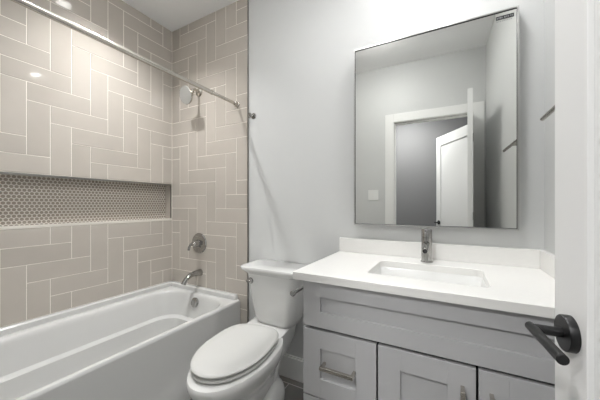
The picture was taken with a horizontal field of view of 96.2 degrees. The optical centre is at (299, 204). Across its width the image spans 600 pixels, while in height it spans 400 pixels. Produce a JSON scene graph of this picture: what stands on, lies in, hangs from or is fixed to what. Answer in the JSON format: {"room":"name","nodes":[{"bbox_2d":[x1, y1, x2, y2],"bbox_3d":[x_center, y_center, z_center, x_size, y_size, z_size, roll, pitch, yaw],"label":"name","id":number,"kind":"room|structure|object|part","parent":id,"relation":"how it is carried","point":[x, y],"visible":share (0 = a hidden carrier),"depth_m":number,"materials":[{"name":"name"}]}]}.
{"room":"bathroom","nodes":[
{"label":"bathroom","id":0,"kind":"room"},
{"bbox_2d":[0,0,171,327],"bbox_3d":[-1.570,-0.186,1.712,0.122,2.693,1.860,0,0,29],"label":"wall","id":1,"kind":"structure","parent":0,"point":[73,104],"depth_m":1.79,"materials":[{"name":"tile"}]},
{"bbox_2d":[0,171,170,228],"bbox_3d":[-1.459,-0.024,1.800,0.013,0.316,1.328,0,0,29],"label":"shower niche","id":2,"kind":"object","parent":1,"relation":"attached to","point":[1,172],"depth_m":1.78,"materials":[{"name":"tile"}]},
{"bbox_2d":[122,0,237,31],"bbox_3d":[-0.369,-1.603,1.056,2.860,0.140,1.860,0,0,29],"label":"ceiling","id":3,"kind":"structure","parent":0,"point":[173,15],"depth_m":2.11,"materials":[{"name":"paint"}]},
{"bbox_2d":[190,375,303,399],"bbox_3d":[-0.745,1.210,0.367,2.860,0.100,3.430,0,0,29],"label":"floor","id":4,"kind":"structure","parent":0,"point":[293,389],"depth_m":1.69,"materials":[{"name":"grey tile"}]},
{"bbox_2d":[0,281,239,399],"bbox_3d":[-1.175,0.915,1.479,0.794,0.490,1.626,0,0,29],"label":"bathtub","id":5,"kind":"object","parent":4,"relation":"on","point":[141,344],"visible":0.96,"depth_m":1.57,"materials":[{"name":"ceramic"}]},
{"bbox_3d":[-0.826,0.765,2.108,0.074,0.073,0.031,0,0,29],"label":"overflow plate","id":6,"kind":"part","parent":5,"relation":"part of","materials":[{"name":"silver metal"}]},
{"bbox_2d":[186,259,308,399],"bbox_3d":[-0.277,0.772,1.461,0.440,0.776,0.804,0,0,29],"label":"toilet","id":7,"kind":"object","parent":4,"relation":"on","point":[241,361],"visible":0.96,"depth_m":1.40,"materials":[{"name":"ceramic"}]},
{"bbox_3d":[-0.324,0.734,1.351,0.349,0.016,0.499,0,0,29],"label":"seat","id":8,"kind":"part","parent":7,"relation":"part of","materials":[{"name":"plastic"}]},
{"bbox_3d":[-0.324,0.710,1.351,0.353,0.021,0.503,0,0,29],"label":"seat lid","id":9,"kind":"part","parent":7,"relation":"part of","materials":[{"name":"plastic"}]},
{"bbox_3d":[-0.144,0.407,1.704,0.440,0.046,0.251,0,0,29],"label":"tank lid","id":10,"kind":"part","parent":7,"relation":"part of","materials":[{"name":"ceramic"}]},
{"bbox_3d":[-0.141,0.584,1.708,0.372,0.317,0.211,0,0,29],"label":"tank","id":11,"kind":"part","parent":7,"relation":"part of","materials":[{"name":"ceramic"}]},
{"bbox_2d":[303,280,554,399],"bbox_3d":[0.535,0.736,1.145,0.902,0.848,0.596,0,0,29],"label":"vanity cabinet","id":12,"kind":"object","parent":4,"relation":"on","point":[359,344],"visible":0.79,"depth_m":0.93,"materials":[{"name":"grey paint"}]},
{"bbox_2d":[290,286,302,296],"bbox_3d":[0.035,0.393,1.254,0.084,0.048,0.183,0,0,29],"label":"toilet paper holder","id":13,"kind":"object","parent":12,"relation":"attached to","point":[292,293],"visible":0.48,"depth_m":1.20,"materials":[{"name":"silver metal"}]},
{"bbox_3d":[0.033,0.393,1.251,0.074,0.015,0.158,0,0,29],"label":"arm","id":14,"kind":"part","parent":13,"relation":"part of","materials":[{"name":"silver metal"}]},
{"bbox_3d":[0.151,0.923,1.068,0.302,0.264,0.020,0,0,29],"label":"drawer","id":15,"kind":"part","parent":12,"relation":"part of","materials":[{"name":"grey paint"}]},
{"bbox_3d":[0.145,0.644,1.045,0.136,0.014,0.047,0,0,29],"label":"pull handle","id":16,"kind":"part","parent":12,"relation":"part of","materials":[{"name":"silver metal"}]},
{"bbox_3d":[0.151,0.649,1.068,0.302,0.272,0.020,0,0,29],"label":"drawer","id":17,"kind":"part","parent":12,"relation":"part of","materials":[{"name":"grey paint"}]},
{"bbox_2d":[293,251,554,318],"bbox_3d":[0.523,0.295,1.160,0.946,0.031,0.581,0,0,29],"label":"countertop","id":18,"kind":"structure","parent":12,"relation":"on","point":[522,290],"depth_m":1.01,"materials":[{"name":"white stone"}]},
{"bbox_2d":[420,228,432,262],"bbox_3d":[0.600,0.199,1.282,0.056,0.163,0.150,0,0,29],"label":"faucet","id":19,"kind":"object","parent":18,"relation":"on","point":[426,234],"visible":1,"depth_m":1.30,"materials":[{"name":"silver metal"}]},
{"bbox_3d":[0.591,0.198,1.266,0.028,0.049,0.112,0,0,29],"label":"spout","id":20,"kind":"part","parent":19,"relation":"part of","materials":[{"name":"silver metal"}]},
{"bbox_2d":[374,267,486,286],"bbox_3d":[0.528,0.377,1.134,0.468,0.130,0.331,0,0,29],"label":"sink basin","id":21,"kind":"object","parent":18,"relation":"in","point":[398,272],"visible":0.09,"depth_m":1.24,"materials":[{"name":"ceramic"}]},
{"bbox_3d":[0.422,0.784,0.921,0.300,0.542,0.020,0,0,29],"label":"cabinet door","id":22,"kind":"part","parent":12,"relation":"part of","materials":[{"name":"grey paint"}]},
{"bbox_3d":[0.508,0.642,0.841,0.014,0.135,0.038,0,0,29],"label":"pull handle","id":23,"kind":"part","parent":12,"relation":"part of","materials":[{"name":"silver metal"}]},
{"bbox_3d":[0.575,0.642,0.805,0.014,0.135,0.038,0,0,29],"label":"pull handle","id":24,"kind":"part","parent":12,"relation":"part of","materials":[{"name":"silver metal"}]},
{"bbox_3d":[0.685,0.784,0.777,0.286,0.542,0.020,0,0,29],"label":"cabinet door","id":25,"kind":"part","parent":12,"relation":"part of","materials":[{"name":"grey paint"}]},
{"bbox_2d":[172,0,543,357],"bbox_3d":[0.002,-0.186,1.839,2.760,2.693,0.130,0,0,29],"label":"wall","id":26,"kind":"structure","parent":0,"point":[301,52],"depth_m":1.82,"materials":[{"name":"paint"}]},
{"bbox_2d":[11,0,239,107],"bbox_3d":[-0.863,-0.754,1.309,0.048,0.048,1.630,0,0,29],"label":"shower curtain rod","id":27,"kind":"object","parent":26,"relation":"attached to","point":[25,3],"visible":1,"depth_m":1.25,"materials":[{"name":"silver metal"}]},
{"bbox_2d":[179,85,201,104],"bbox_3d":[-0.865,-0.874,2.150,0.140,0.170,0.158,0,0,29],"label":"shower fixture","id":28,"kind":"object","parent":26,"relation":"attached to","point":[186,94],"visible":0.99,"depth_m":2.10,"materials":[{"name":"silver metal"}]},
{"bbox_2d":[181,269,202,284],"bbox_3d":[-0.858,0.576,2.138,0.058,0.101,0.176,0,0,29],"label":"tub spout","id":29,"kind":"object","parent":26,"relation":"attached to","point":[199,272],"visible":1,"depth_m":2.12,"materials":[{"name":"silver metal"}]},
{"bbox_2d":[187,233,206,252],"bbox_3d":[-0.849,0.315,2.181,0.166,0.166,0.088,0,0,29],"label":"shower valve","id":30,"kind":"object","parent":26,"relation":"attached to","point":[199,243],"visible":1,"depth_m":2.19,"materials":[{"name":"silver metal"}]},
{"bbox_2d":[247,0,248,322],"bbox_3d":[-0.382,-0.186,1.980,0.005,2.693,0.012,0,0,29],"label":"trim","id":31,"kind":"structure","parent":26,"relation":"attached to","point":[247,0],"depth_m":1.97,"materials":[{"name":"metal"}]},
{"bbox_2d":[248,112,255,118],"bbox_3d":[-0.351,-0.641,1.934,0.042,0.052,0.064,0,0,29],"label":"robe hook","id":32,"kind":"object","parent":26,"relation":"attached to","point":[253,115],"visible":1,"depth_m":1.95,"materials":[{"name":"silver metal"}]},
{"bbox_2d":[278,353,302,382],"bbox_3d":[-0.051,1.084,1.797,0.749,0.152,0.015,0,0,29],"label":"baseboard","id":33,"kind":"structure","parent":26,"relation":"attached to","point":[291,366],"depth_m":1.79,"materials":[{"name":"white wood"}]},
{"bbox_2d":[354,5,518,229],"bbox_3d":[0.650,-0.387,1.387,0.753,1.002,0.034,0,0,28],"label":"wall mirror","id":34,"kind":"object","parent":26,"relation":"attached to","point":[436,110],"visible":1,"depth_m":1.34,"materials":[{"name":"mirror"}]},
{"bbox_2d":[339,237,539,268],"bbox_3d":[0.657,0.239,1.406,0.946,0.082,0.020,0,0,29],"label":"backsplash","id":35,"kind":"structure","parent":26,"relation":"attached to","point":[517,257],"depth_m":1.34,"materials":[{"name":"white stone"}]},
{"bbox_2d":[544,0,554,254],"bbox_3d":[0.744,-0.186,0.448,0.123,2.693,1.860,0,0,29],"label":"wall","id":36,"kind":"structure","parent":0,"point":[549,5],"depth_m":1.13,"materials":[{"name":"paint"}]},
{"bbox_2d":[540,105,554,120],"bbox_3d":[0.870,-0.335,0.865,0.059,0.044,0.402,0,0,29],"label":"towel bar","id":37,"kind":"object","parent":36,"relation":"attached to","point":[548,113],"visible":0.16,"depth_m":0.98,"materials":[{"name":"silver metal"}]},
{"bbox_2d":[540,250,554,278],"bbox_3d":[0.925,0.239,0.930,0.020,0.082,0.558,0,0,29],"label":"sidesplash","id":38,"kind":"object","parent":36,"relation":"attached to","point":[547,259],"visible":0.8,"depth_m":1.09,"materials":[{"name":"white stone"}]},
{"bbox_3d":[-0.835,-0.187,0.308,2.760,2.693,0.100,0,0,29],"label":"wall","id":39,"kind":"structure","parent":0,"visible":0},
{"bbox_2d":[525,0,599,399],"bbox_3d":[0.324,0.132,0.136,0.146,2.040,0.706,0,0,22],"label":"door","id":40,"kind":"structure","parent":39,"relation":"in","point":[575,351],"depth_m":0.41,"materials":[{"name":"white wood"}]},
{"bbox_3d":[0.360,0.200,0.397,0.014,0.014,0.110,0,0,23],"label":"lever handle","id":41,"kind":"part","parent":40,"relation":"part of","materials":[{"name":"black metal"}]}
]}

